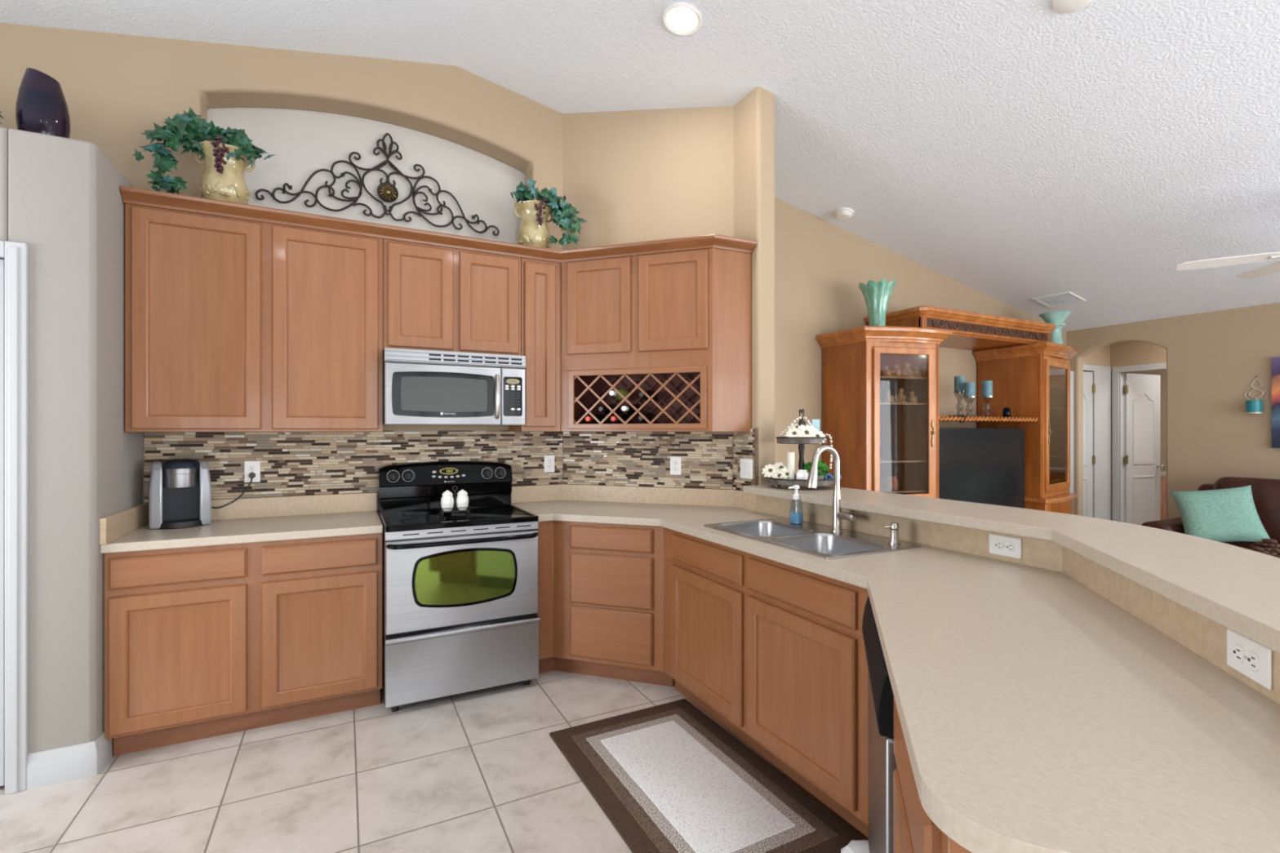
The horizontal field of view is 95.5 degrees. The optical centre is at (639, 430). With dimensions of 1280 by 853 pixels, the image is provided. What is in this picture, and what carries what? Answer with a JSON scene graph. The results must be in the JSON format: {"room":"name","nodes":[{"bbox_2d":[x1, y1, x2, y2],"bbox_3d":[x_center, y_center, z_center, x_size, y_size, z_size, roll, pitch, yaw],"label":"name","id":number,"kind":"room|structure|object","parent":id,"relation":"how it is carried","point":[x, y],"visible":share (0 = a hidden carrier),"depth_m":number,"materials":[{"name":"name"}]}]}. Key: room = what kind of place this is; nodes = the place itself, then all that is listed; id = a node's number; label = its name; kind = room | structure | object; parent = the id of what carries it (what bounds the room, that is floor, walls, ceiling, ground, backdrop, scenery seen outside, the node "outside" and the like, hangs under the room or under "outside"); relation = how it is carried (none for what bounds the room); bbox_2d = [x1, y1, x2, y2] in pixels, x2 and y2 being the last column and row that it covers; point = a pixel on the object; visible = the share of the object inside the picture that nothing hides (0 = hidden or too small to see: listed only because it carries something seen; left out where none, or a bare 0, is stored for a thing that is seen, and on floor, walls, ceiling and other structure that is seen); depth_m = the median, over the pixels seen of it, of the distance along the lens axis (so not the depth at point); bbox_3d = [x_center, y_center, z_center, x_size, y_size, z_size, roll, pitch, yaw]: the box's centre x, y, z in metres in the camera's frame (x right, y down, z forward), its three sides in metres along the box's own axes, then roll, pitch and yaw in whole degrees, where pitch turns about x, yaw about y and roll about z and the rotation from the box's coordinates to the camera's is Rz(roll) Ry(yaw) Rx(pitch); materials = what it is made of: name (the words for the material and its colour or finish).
{"room":"kitchen","nodes":[
{"label":"kitchen","id":0,"kind":"room"},
{"bbox_2d":[0,126,142,753],"bbox_3d":[-3.357,0.112,2.091,2.310,2.537,0.630,0,0,-27],"label":"wall","id":1,"kind":"structure","parent":0,"point":[61,197],"depth_m":2.30,"materials":[{"name":"grey paint"}]},
{"bbox_2d":[0,258,4,786],"bbox_3d":[-2.792,0.352,2.061,0.790,2.015,0.035,0,0,-27],"label":"door","id":2,"kind":"structure","parent":1,"relation":"in","point":[2,260],"depth_m":2.22,"materials":[{"name":"grey paint"}]},
{"bbox_2d":[0,240,28,794],"bbox_3d":[-2.717,0.332,2.050,0.814,2.097,0.027,0,0,-27],"label":"trim","id":3,"kind":"structure","parent":1,"relation":"attached to","point":[15,255],"depth_m":2.21,"materials":[{"name":"grey paint"}]},
{"bbox_2d":[15,67,71,138],"bbox_3d":[-2.495,-1.324,2.433,0.162,0.333,0.162,0,0,-27],"label":"vase","id":4,"kind":"object","parent":1,"relation":"on","point":[41,105],"visible":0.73,"depth_m":2.38,"materials":[{"name":"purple ceramic"}]},
{"bbox_2d":[26,730,112,790],"bbox_3d":[-2.291,1.314,2.344,0.212,0.132,0.146,0,0,-27],"label":"baseboard","id":5,"kind":"structure","parent":1,"relation":"attached to","point":[77,762],"depth_m":2.29,"materials":[{"name":"grey paint"}]},
{"bbox_2d":[0,22,562,515],"bbox_3d":[-2.555,-0.450,2.964,4.530,3.660,0.200,0,0,-27],"label":"wall","id":6,"kind":"structure","parent":0,"point":[115,87],"depth_m":3.09,"materials":[{"name":"beige paint"}]},
{"bbox_2d":[124,203,382,431],"bbox_3d":[-1.913,-0.525,2.990,1.068,1.066,0.315,0,0,-27],"label":"upper cabinet","id":7,"kind":"object","parent":6,"relation":"attached to","point":[232,324],"visible":1,"depth_m":2.82,"materials":[{"name":"brown wood"}]},
{"bbox_2d":[132,107,274,204],"bbox_3d":[-2.105,-1.312,2.849,0.571,0.491,0.298,0,0,-27],"label":"potted plant","id":8,"kind":"object","parent":7,"relation":"on","point":[226,154],"visible":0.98,"depth_m":2.79,"materials":[{"name":"green plant"}]},
{"bbox_2d":[211,492,377,520],"bbox_3d":[-1.982,0.413,3.128,1.035,0.106,0.022,0,0,-27],"label":"backsplash","id":9,"kind":"structure","parent":6,"relation":"attached to","point":[278,506],"depth_m":3.16,"materials":[{"name":"beige laminate"}]},
{"bbox_2d":[207,107,525,244],"bbox_3d":[-1.587,-1.470,3.602,1.964,1.100,0.060,0,0,-27],"label":"wall niche","id":10,"kind":"object","parent":6,"relation":"in","point":[302,143],"depth_m":3.54,"materials":[{"name":"grey paint"}]},
{"bbox_2d":[254,133,499,235],"bbox_3d":[-1.539,-1.554,3.550,1.364,0.531,0.032,0,0,-27],"label":"wall decor","id":11,"kind":"object","parent":10,"relation":"attached to","point":[387,192],"visible":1,"depth_m":3.54,"materials":[{"name":"black metal"}]},
{"bbox_2d":[143,427,757,502],"bbox_3d":[-0.946,0.173,3.461,3.168,0.370,0.723,0,0,-8],"label":"tile backsplash","id":12,"kind":"structure","parent":6,"relation":"attached to","point":[292,463],"depth_m":3.47,"materials":[{"name":"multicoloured tile"}]},
{"bbox_2d":[244,460,260,482],"bbox_3d":[-2.058,0.220,3.086,0.072,0.114,0.010,0,0,-27],"label":"power outlet","id":13,"kind":"object","parent":12,"relation":"attached to","point":[249,466],"visible":1,"depth_m":3.08,"materials":[{"name":"white plastic"}]},
{"bbox_2d":[670,456,681,475],"bbox_3d":[0.222,0.222,3.628,0.072,0.114,0.010,0,0,18],"label":"power outlet","id":14,"kind":"object","parent":12,"relation":"attached to","point":[675,461],"visible":1,"depth_m":3.62,"materials":[{"name":"white plastic"}]},
{"bbox_2d":[740,458,752,479],"bbox_3d":[0.620,0.225,3.395,0.008,0.116,0.118,0,0,-27],"label":"light switch","id":15,"kind":"object","parent":12,"relation":"attached to","point":[746,464],"visible":1,"depth_m":3.38,"materials":[{"name":"white plastic"}]},
{"bbox_2d":[382,239,520,355],"bbox_3d":[-1.101,-0.745,3.403,0.748,0.626,0.315,0,0,-27],"label":"upper cabinet","id":16,"kind":"object","parent":6,"relation":"attached to","point":[435,298],"visible":0.84,"depth_m":3.25,"materials":[{"name":"brown wood"}]},
{"bbox_2d":[382,347,525,425],"bbox_3d":[-1.073,-0.229,3.345,0.747,0.402,0.441,0,0,-27],"label":"microwave","id":17,"kind":"object","parent":16,"relation":"attached to","point":[420,387],"visible":0.99,"depth_m":3.17,"materials":[{"name":"silver metal"}]},
{"bbox_2d":[505,391,519,413],"bbox_3d":[-0.725,-0.157,3.319,0.086,0.118,0.001,0,0,-27],"label":"keypad","id":18,"kind":"object","parent":17,"relation":"attached to","point":[512,398],"depth_m":3.32,"materials":[{"name":"grey plastic"}]},
{"bbox_2d":[0,670,781,852],"bbox_3d":[2.604,1.410,1.829,12.900,0.060,9.100,0,0,-27],"label":"floor","id":19,"kind":"structure","parent":0,"point":[482,771],"depth_m":2.24,"materials":[{"name":"tile"}]},
{"bbox_2d":[104,533,382,755],"bbox_3d":[-1.863,0.942,2.875,1.052,0.876,0.575,0,0,-27],"label":"base cabinet","id":20,"kind":"object","parent":19,"relation":"on","point":[210,641],"visible":0.94,"depth_m":2.60,"materials":[{"name":"brown wood"}]},
{"bbox_2d":[99,492,382,553],"bbox_3d":[-1.863,0.432,2.869,1.057,0.144,0.593,0,0,-27],"label":"countertop","id":21,"kind":"structure","parent":20,"relation":"on","point":[260,519],"depth_m":2.81,"materials":[{"name":"beige laminate"}]},
{"bbox_2d":[148,457,255,528],"bbox_3d":[-2.172,0.302,2.909,0.434,0.327,0.233,0,0,-41],"label":"coffee maker","id":22,"kind":"object","parent":21,"relation":"on","point":[180,490],"visible":1,"depth_m":2.80,"materials":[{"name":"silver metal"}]},
{"bbox_2d":[158,518,203,528],"bbox_3d":[-2.203,0.451,2.793,0.207,0.030,0.098,0,0,-41],"label":"drip tray","id":23,"kind":"object","parent":22,"relation":"on","point":[164,523],"depth_m":2.77,"materials":[{"name":"black"}]},
{"bbox_2d":[377,460,540,711],"bbox_3d":[-1.015,0.783,3.217,0.758,1.194,0.704,0,0,-27],"label":"range","id":24,"kind":"object","parent":19,"relation":"on","point":[460,589],"visible":0.99,"depth_m":2.98,"materials":[{"name":"silver metal"}]},
{"bbox_2d":[440,485,471,515],"bbox_3d":[-1.022,0.384,3.213,0.157,0.157,0.076,0,0,-27],"label":"caddy","id":25,"kind":"object","parent":24,"relation":"on","point":[442,512],"visible":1,"depth_m":3.20,"materials":[{"name":"black metal"}]},
{"bbox_2d":[440,489,453,511],"bbox_3d":[-1.059,0.386,3.197,0.070,0.113,0.068,0,0,-27],"label":"salt shaker","id":26,"kind":"object","parent":25,"relation":"in","point":[447,500],"visible":0.98,"depth_m":3.17,"materials":[{"name":"white ceramic"}]},
{"bbox_2d":[455,488,468,510],"bbox_3d":[-0.987,0.386,3.234,0.070,0.113,0.068,0,0,-27],"label":"pepper shaker","id":27,"kind":"object","parent":25,"relation":"in","point":[462,499],"visible":1,"depth_m":3.21,"materials":[{"name":"white ceramic"}]},
{"bbox_2d":[378,503,538,532],"bbox_3d":[-1.016,0.473,3.220,0.758,0.028,0.618,0,0,-27],"label":"cooktop","id":28,"kind":"object","parent":24,"relation":"in","point":[424,517],"depth_m":3.08,"materials":[{"name":"black glass"}]},
{"bbox_2d":[536,520,675,686],"bbox_3d":[-0.124,0.942,3.398,1.505,0.876,0.616,0,0,18],"label":"base cabinet","id":29,"kind":"object","parent":19,"relation":"on","point":[601,613],"visible":0.55,"depth_m":3.17,"materials":[{"name":"brown wood"}]},
{"bbox_2d":[511,484,1279,852],"bbox_3d":[0.399,0.427,2.282,1.450,0.152,3.689,0,0,-27],"label":"countertop","id":30,"kind":"structure","parent":29,"relation":"on","point":[1050,700],"depth_m":1.04,"materials":[{"name":"beige laminate"}]},
{"bbox_2d":[703,517,921,559],"bbox_3d":[0.718,0.555,2.580,0.502,0.190,0.836,0,0,-27],"label":"sink","id":31,"kind":"object","parent":30,"relation":"in","point":[819,540],"visible":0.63,"depth_m":2.57,"materials":[{"name":"silver metal"}]},
{"bbox_2d":[788,484,803,524],"bbox_3d":[0.765,0.365,2.862,0.060,0.190,0.064,0,0,-27],"label":"soap bottle","id":32,"kind":"object","parent":31,"relation":"on","point":[797,517],"visible":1,"depth_m":2.85,"materials":[{"name":"blue plastic"}]},
{"bbox_2d":[884,522,901,545],"bbox_3d":[1.021,0.418,2.350,0.067,0.084,0.048,0,0,-27],"label":"soap dispenser","id":33,"kind":"object","parent":31,"relation":"on","point":[894,531],"visible":1,"depth_m":2.34,"materials":[{"name":"silver metal"}]},
{"bbox_2d":[806,444,855,532],"bbox_3d":[0.846,0.263,2.579,0.200,0.394,0.126,0,0,-27],"label":"kitchen faucet","id":34,"kind":"object","parent":30,"relation":"on","point":[837,515],"visible":1,"depth_m":2.62,"materials":[{"name":"silver metal"}]},
{"bbox_2d":[549,698,867,852],"bbox_3d":[0.181,1.372,2.285,0.724,0.015,1.170,0,0,-28],"label":"kitchen rug","id":35,"kind":"object","parent":19,"relation":"on","point":[668,778],"visible":0.93,"depth_m":2.20,"materials":[{"name":"brown fabric"}]},
{"bbox_2d":[664,527,868,838],"bbox_3d":[0.682,0.942,2.581,0.580,0.876,1.374,0,0,-27],"label":"base cabinet","id":36,"kind":"object","parent":19,"relation":"on","point":[774,652],"visible":0.66,"depth_m":2.26,"materials":[{"name":"brown wood"}]},
{"bbox_2d":[840,840,869,852],"bbox_3d":[0.742,1.352,1.850,0.195,0.054,0.114,0,0,13],"label":"cloth","id":37,"kind":"object","parent":19,"relation":"on","point":[854,846],"visible":0.54,"depth_m":1.86,"materials":[{"name":"white fabric"}]},
{"bbox_2d":[862,595,897,852],"bbox_3d":[0.876,0.946,1.432,0.588,0.868,0.600,0,0,18],"label":"dishwasher","id":38,"kind":"object","parent":19,"relation":"on","point":[882,764],"visible":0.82,"depth_m":1.36,"materials":[{"name":"black"}]},
{"bbox_2d":[816,325,952,498],"bbox_3d":[1.912,0.305,4.578,0.754,2.150,0.662,0,0,-27],"label":"display cabinet","id":39,"kind":"object","parent":19,"relation":"on","point":[873,439],"visible":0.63,"depth_m":4.49,"materials":[{"name":"brown wood"}]},
{"bbox_2d":[857,278,897,325],"bbox_3d":[1.874,-0.965,4.587,0.288,0.388,0.292,0,0,-27],"label":"glass vase","id":40,"kind":"object","parent":39,"relation":"on","point":[877,295],"visible":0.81,"depth_m":4.52,"materials":[{"name":"green glass"}]},
{"bbox_2d":[882,475,898,490],"bbox_3d":[1.949,0.410,4.524,0.109,0.108,0.109,0,0,-4],"label":"clay jar","id":41,"kind":"object","parent":39,"relation":"on","point":[890,482],"visible":1,"depth_m":4.49,"materials":[{"name":"white ceramic"}]},
{"bbox_2d":[880,376,927,383],"bbox_3d":[1.892,-0.403,4.618,0.562,0.014,0.528,0,0,-27],"label":"shelf","id":42,"kind":"object","parent":39,"relation":"attached to","point":[883,380],"depth_m":4.59,"materials":[{"name":"brown wood"}]},
{"bbox_2d":[880,402,927,407],"bbox_3d":[1.892,-0.203,4.618,0.562,0.014,0.528,0,0,-27],"label":"shelf","id":43,"kind":"object","parent":39,"relation":"attached to","point":[882,404],"depth_m":4.58,"materials":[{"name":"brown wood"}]},
{"bbox_2d":[880,457,927,462],"bbox_3d":[1.892,0.240,4.618,0.562,0.014,0.528,0,0,-27],"label":"shelf","id":44,"kind":"object","parent":39,"relation":"attached to","point":[882,460],"depth_m":4.55,"materials":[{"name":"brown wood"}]},
{"bbox_2d":[880,484,927,493],"bbox_3d":[1.892,0.472,4.618,0.562,0.014,0.528,0,0,-27],"label":"shelf","id":45,"kind":"object","parent":39,"relation":"attached to","point":[901,488],"depth_m":4.57,"materials":[{"name":"brown wood"}]},
{"bbox_2d":[893,697,972,852],"bbox_3d":[0.723,0.942,0.891,0.575,0.876,0.497,0,0,18],"label":"base cabinet","id":46,"kind":"object","parent":19,"relation":"on","point":[913,831],"visible":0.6,"depth_m":0.96,"materials":[{"name":"brown wood"}]},
{"bbox_2d":[973,341,1079,515],"bbox_3d":[3.743,0.305,5.508,0.847,2.150,0.661,0,0,-27],"label":"display cabinet","id":47,"kind":"object","parent":19,"relation":"on","point":[1033,380],"visible":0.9,"depth_m":5.31,"materials":[{"name":"brown wood"}]},
{"bbox_2d":[938,415,1038,422],"bbox_3d":[2.788,-0.092,5.071,1.376,0.045,0.565,0,0,-27],"label":"shelf","id":48,"kind":"object","parent":47,"relation":"attached to","point":[941,419],"visible":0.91,"depth_m":4.84,"materials":[{"name":"brown wood"}]},
{"bbox_3d":[3.074,-0.205,5.152,0.100,0.195,0.100,0,0,-27],"label":"candle holder","id":49,"kind":"object","parent":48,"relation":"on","visible":0},
{"bbox_2d":[981,380,992,397],"bbox_3d":[3.074,-0.369,5.152,0.086,0.152,0.086,0,0,-27],"label":"pillar candle","id":50,"kind":"object","parent":49,"relation":"on","point":[986,385],"visible":1,"depth_m":5.12,"materials":[{"name":"blue wax"}]},
{"bbox_3d":[2.847,-0.200,5.026,0.100,0.185,0.100,0,0,-27],"label":"candle holder","id":51,"kind":"object","parent":48,"relation":"on","visible":0},
{"bbox_2d":[964,381,975,397],"bbox_3d":[2.847,-0.352,5.026,0.086,0.137,0.086,0,0,-27],"label":"pillar candle","id":52,"kind":"object","parent":51,"relation":"on","point":[969,387],"visible":1,"depth_m":4.99,"materials":[{"name":"blue wax"}]},
{"bbox_2d":[1038,311,1071,344],"bbox_3d":[3.944,-0.939,5.527,0.260,0.337,0.260,0,0,-27],"label":"glass vase","id":53,"kind":"object","parent":47,"relation":"on","point":[1057,317],"visible":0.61,"depth_m":5.47,"materials":[{"name":"green glass"}]},
{"bbox_2d":[1160,471,1166,519],"bbox_3d":[6.631,0.950,6.960,0.570,0.860,1.640,0,0,-27],"label":"vanity cabinet","id":54,"kind":"object","parent":19,"relation":"on","point":[1162,473],"visible":0.02,"depth_m":7.01,"materials":[{"name":"brown wood"}]},
{"bbox_2d":[1141,476,1279,548],"bbox_3d":[5.099,0.890,4.314,1.000,0.980,1.900,0,0,-27],"label":"leather sofa","id":55,"kind":"object","parent":19,"relation":"on","point":[1265,492],"visible":0.27,"depth_m":4.74,"materials":[{"name":"brown leather"}]},
{"bbox_2d":[1169,484,1270,542],"bbox_3d":[4.647,0.685,4.673,0.549,0.491,0.311,0,0,35],"label":"throw pillow","id":56,"kind":"object","parent":55,"relation":"on","point":[1228,514],"visible":0.9,"depth_m":4.61,"materials":[{"name":"fabric"}]},
{"bbox_2d":[1222,541,1255,548],"bbox_3d":[4.802,1.000,4.567,0.660,0.180,0.710,0,0,-27],"label":"seat cushion","id":57,"kind":"object","parent":55,"relation":"on","point":[1246,544],"depth_m":4.65,"materials":[{"name":"brown leather"}]},
{"bbox_2d":[1213,476,1279,542],"bbox_3d":[5.147,0.665,4.742,0.286,0.530,0.710,0,0,-27],"label":"cushion","id":58,"kind":"object","parent":55,"relation":"on","point":[1265,492],"depth_m":4.71,"materials":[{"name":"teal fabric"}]},
{"bbox_3d":[4.271,1.160,3.781,0.560,0.440,0.970,0,0,-27],"label":"coffee table","id":59,"kind":"object","parent":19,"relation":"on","visible":0},
{"bbox_3d":[4.223,0.911,3.829,0.490,0.056,0.490,0,0,-27],"label":"tray","id":60,"kind":"object","parent":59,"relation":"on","visible":0},
{"bbox_2d":[1246,537,1279,558],"bbox_3d":[4.263,0.823,3.940,0.219,0.175,0.221,0,0,6],"label":"pine cone","id":61,"kind":"object","parent":60,"relation":"on","point":[1270,545],"visible":0.55,"depth_m":3.91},
{"bbox_3d":[2.787,1.100,5.073,1.350,0.560,0.560,0,0,-27],"label":"media console","id":62,"kind":"object","parent":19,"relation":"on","visible":0},
{"bbox_2d":[938,427,1024,508],"bbox_3d":[2.838,0.401,4.920,1.264,0.838,0.170,0,0,-27],"label":"television","id":63,"kind":"object","parent":62,"relation":"on","point":[982,465],"visible":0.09,"depth_m":4.90,"materials":[{"name":"black plastic"}]},
{"bbox_2d":[0,0,1279,331],"bbox_3d":[1.739,-1.692,0.828,10.450,1.257,8.100,0,0,-27],"label":"ceiling","id":64,"kind":"structure","parent":0,"point":[1015,152],"depth_m":3.26,"materials":[{"name":"white paint"}]},
{"bbox_2d":[662,3,702,35],"bbox_3d":[0.213,-2.071,2.937,0.200,0.044,0.203,0,0,-31],"label":"recessed light","id":65,"kind":"object","parent":64,"relation":"in","point":[679,19],"visible":1,"depth_m":2.93,"materials":[{"name":"white plastic"}]},
{"bbox_2d":[834,207,853,220],"bbox_3d":[1.606,-1.700,4.581,0.143,0.063,0.144,0,0,-32],"label":"smoke detector","id":66,"kind":"object","parent":64,"relation":"attached to","point":[844,213],"visible":1,"depth_m":4.54,"materials":[{"name":"white plastic"}]},
{"bbox_2d":[1031,291,1086,307],"bbox_3d":[4.007,-1.248,5.568,0.300,0.063,0.330,0,0,-27],"label":"ceiling vent","id":67,"kind":"object","parent":64,"relation":"in","point":[1037,299],"visible":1,"depth_m":5.55,"materials":[{"name":"white plastic"}]},
{"bbox_2d":[1052,0,1093,13],"bbox_3d":[1.851,-1.841,2.480,0.149,0.046,0.150,0,0,-21],"label":"ceiling sensor","id":68,"kind":"object","parent":64,"relation":"attached to","point":[1064,6],"visible":1,"depth_m":2.50,"materials":[{"name":"white plastic"}]},
{"bbox_2d":[1174,251,1279,279],"bbox_3d":[4.089,-1.209,3.415,1.290,0.417,1.266,0,0,-27],"label":"ceiling fan","id":69,"kind":"object","parent":64,"relation":"hanging from","point":[1273,268],"visible":1,"depth_m":3.74,"materials":[{"name":"white plastic"}]},
{"bbox_2d":[562,106,733,489],"bbox_3d":[0.047,-0.383,3.770,1.146,3.526,0.127,0,0,18],"label":"wall","id":70,"kind":"structure","parent":0,"point":[649,175],"depth_m":3.70,"materials":[{"name":"beige paint"}]},
{"bbox_2d":[508,257,560,431],"bbox_3d":[-0.613,-0.525,3.651,0.344,1.066,0.315,0,0,-27],"label":"upper cabinet","id":71,"kind":"object","parent":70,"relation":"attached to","point":[540,280],"visible":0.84,"depth_m":3.50,"materials":[{"name":"brown wood"}]},
{"bbox_2d":[511,484,755,511],"bbox_3d":[-0.051,0.413,3.635,1.566,0.106,0.254,0,0,14],"label":"backsplash","id":72,"kind":"structure","parent":70,"relation":"attached to","point":[738,499],"depth_m":3.70,"materials":[{"name":"beige laminate"}]},
{"bbox_2d":[560,248,751,431],"bbox_3d":[0.036,-0.525,3.537,1.262,1.066,0.317,0,0,18],"label":"upper cabinet","id":73,"kind":"object","parent":70,"relation":"attached to","point":[676,326],"visible":1,"depth_m":3.37,"materials":[{"name":"brown wood"}]},
{"bbox_2d":[120,186,756,262],"bbox_3d":[-0.951,-1.054,3.337,3.150,0.060,0.864,0,0,-13],"label":"crown molding","id":74,"kind":"structure","parent":73,"relation":"attached to","point":[134,196],"depth_m":3.15,"materials":[{"name":"brown wood"}]},
{"bbox_2d":[510,177,587,248],"bbox_3d":[-0.562,-1.306,3.611,0.476,0.478,0.292,0,0,-11],"label":"potted plant","id":75,"kind":"object","parent":73,"relation":"on","point":[534,215],"visible":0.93,"depth_m":3.53,"materials":[{"name":"beige ceramic"}]},
{"bbox_2d":[733,86,774,484],"bbox_3d":[0.499,-0.308,3.819,0.130,3.377,1.043,0,0,-27],"label":"wall","id":76,"kind":"structure","parent":0,"point":[754,114],"depth_m":3.36,"materials":[{"name":"beige paint"}]},
{"bbox_2d":[774,197,1066,474],"bbox_3d":[2.558,-0.320,5.372,4.950,3.400,0.140,0,0,-27],"label":"wall","id":77,"kind":"structure","parent":0,"point":[820,265],"depth_m":4.77,"materials":[{"name":"beige paint"}]},
{"bbox_2d":[865,305,1056,350],"bbox_3d":[2.862,-0.864,5.116,1.836,0.196,0.563,0,0,-27],"label":"upper cabinet","id":78,"kind":"object","parent":77,"relation":"attached to","point":[971,331],"visible":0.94,"depth_m":4.86,"materials":[{"name":"brown wood"}]},
{"bbox_2d":[1083,344,1110,372],"bbox_3d":[5.106,0.130,6.550,0.700,2.500,0.100,0,0,-27],"label":"wall","id":79,"kind":"structure","parent":0,"point":[1100,357],"depth_m":6.52,"materials":[{"name":"beige paint"}]},
{"bbox_2d":[1069,370,1095,517],"bbox_3d":[4.835,0.365,6.376,0.430,2.010,0.055,0,0,-23],"label":"door","id":80,"kind":"structure","parent":79,"relation":"in","point":[1089,388],"depth_m":6.38,"materials":[{"name":"grey paint"}]},
{"bbox_2d":[1083,364,1111,519],"bbox_3d":[5.031,0.330,6.445,0.690,2.100,0.018,0,0,-27],"label":"door","id":81,"kind":"structure","parent":79,"relation":"attached to","point":[1101,374],"depth_m":6.50,"materials":[{"name":"grey paint"}]},
{"bbox_2d":[1124,373,1164,525],"bbox_3d":[5.744,0.365,6.665,0.650,2.010,0.177,0,0,-21],"label":"door","id":82,"kind":"structure","parent":79,"relation":"in","point":[1142,466],"depth_m":6.63,"materials":[{"name":"grey paint"}]},
{"bbox_2d":[1110,341,1166,521],"bbox_3d":[5.753,0.130,5.939,0.100,2.500,1.575,0,0,-27],"label":"wall","id":83,"kind":"structure","parent":0,"point":[1125,353],"depth_m":6.44,"materials":[{"name":"beige paint"}]},
{"bbox_2d":[1111,362,1166,522],"bbox_3d":[5.600,0.332,6.220,0.118,2.096,0.885,0,0,-27],"label":"trim","id":84,"kind":"structure","parent":83,"relation":"attached to","point":[1115,370],"depth_m":6.54,"materials":[{"name":"grey paint"}]},
{"bbox_2d":[1126,369,1166,471],"bbox_3d":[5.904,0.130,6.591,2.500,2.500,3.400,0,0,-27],"label":"door frame","id":85,"kind":"structure","parent":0,"point":[1162,373],"depth_m":7.49,"materials":[{"name":"beige paint"}]},
{"bbox_2d":[1066,302,1279,519],"bbox_3d":[6.406,0.131,3.089,0.120,2.501,7.702,0,0,-27],"label":"wall","id":86,"kind":"structure","parent":0,"point":[1214,358],"depth_m":5.33,"materials":[{"name":"beige paint"}]},
{"bbox_2d":[1244,376,1268,414],"bbox_3d":[5.293,-0.302,5.013,0.112,0.336,0.148,0,0,-27],"label":"candle sconce","id":87,"kind":"object","parent":86,"relation":"attached to","point":[1252,406],"visible":1,"depth_m":4.99,"materials":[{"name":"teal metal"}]},
{"bbox_2d":[1245,400,1262,412],"bbox_3d":[5.291,-0.204,5.012,0.098,0.108,0.098,0,0,-27],"label":"candle","id":88,"kind":"object","parent":87,"relation":"on","point":[1251,406],"depth_m":4.98,"materials":[{"name":"teal wax"}]},
{"bbox_2d":[1271,356,1279,448],"bbox_3d":[5.600,-0.233,4.496,0.035,0.765,1.000,0,0,-27],"label":"canvas painting","id":89,"kind":"object","parent":86,"relation":"attached to","point":[1275,361],"visible":1,"depth_m":4.91},
{"bbox_3d":[0.888,0.866,1.895,1.181,1.028,2.736,0,0,-27],"label":"wall","id":90,"kind":"structure","parent":0,"visible":0},
{"bbox_2d":[989,533,1022,559],"bbox_3d":[1.295,0.412,2.065,0.010,0.072,0.114,0,0,-27],"label":"power outlet","id":91,"kind":"object","parent":90,"relation":"attached to","point":[1006,546],"visible":1,"depth_m":2.06,"materials":[{"name":"white plastic"}]},
{"bbox_2d":[743,484,1279,653],"bbox_3d":[1.183,0.332,1.924,0.929,0.038,3.110,0,0,-6],"label":"bar","id":92,"kind":"object","parent":90,"relation":"on","point":[1237,588],"visible":0.91,"depth_m":1.54,"materials":[{"name":"beige laminate"}]},
{"bbox_2d":[765,408,833,488],"bbox_3d":[0.887,0.098,3.194,0.387,0.429,0.387,0,0,-27],"label":"tiered tray","id":93,"kind":"object","parent":92,"relation":"on","point":[801,441],"visible":0.8,"depth_m":3.08,"materials":[{"name":"black metal"}]},
{"bbox_2d":[761,462,790,479],"bbox_3d":[0.757,0.233,3.192,0.175,0.116,0.093,0,0,10],"label":"flowers","id":94,"kind":"object","parent":93,"relation":"on","point":[780,470],"visible":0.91,"depth_m":3.19,"materials":[{"name":"white plant"}]},
{"bbox_2d":[786,451,795,479],"bbox_3d":[0.823,0.197,3.166,0.040,0.176,0.040,0,0,-27],"label":"pillar candle","id":95,"kind":"object","parent":93,"relation":"on","point":[790,455],"visible":0.73,"depth_m":3.15,"materials":[{"name":"white wax"}]},
{"bbox_2d":[765,474,833,486],"bbox_3d":[0.887,0.275,3.194,0.387,0.038,0.387,0,0,-27],"label":"tray","id":96,"kind":"object","parent":93,"relation":"on","point":[779,482],"depth_m":3.04,"materials":[{"name":"black metal"}]},
{"bbox_2d":[775,436,827,444],"bbox_3d":[0.887,0.056,3.194,0.275,0.038,0.275,0,0,-27],"label":"tray","id":97,"kind":"object","parent":93,"relation":"on","point":[780,440],"depth_m":3.08,"materials":[{"name":"black metal"}]},
{"bbox_2d":[785,423,826,444],"bbox_3d":[0.889,0.020,3.152,0.213,0.112,0.139,0,0,1],"label":"flowers","id":98,"kind":"object","parent":93,"relation":"on","point":[796,430],"visible":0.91,"depth_m":3.12,"materials":[{"name":"white plant"}]},
{"bbox_2d":[803,460,829,479],"bbox_3d":[0.951,0.221,3.153,0.143,0.128,0.143,0,0,-27],"label":"potted plant","id":99,"kind":"object","parent":93,"relation":"on","point":[821,466],"visible":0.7,"depth_m":3.12,"materials":[{"name":"green plant"}]},
{"bbox_2d":[1226,628,1272,689],"bbox_3d":[1.101,0.412,1.054,0.010,0.072,0.114,0,0,18],"label":"power outlet","id":100,"kind":"object","parent":90,"relation":"attached to","point":[1245,655],"visible":0.97,"depth_m":1.04,"materials":[{"name":"white plastic"}]},
{"bbox_2d":[1232,643,1244,663],"bbox_3d":[1.105,0.412,1.073,0.003,0.034,0.028,0,0,18],"label":"receptacle","id":101,"kind":"object","parent":100,"relation":"attached to","point":[1237,648],"depth_m":1.07,"materials":[{"name":"white plastic"}]},
{"bbox_2d":[1247,651,1258,671],"bbox_3d":[1.093,0.412,1.036,0.003,0.034,0.028,0,0,18],"label":"receptacle","id":102,"kind":"object","parent":100,"relation":"attached to","point":[1252,656],"depth_m":1.03,"materials":[{"name":"white plastic"}]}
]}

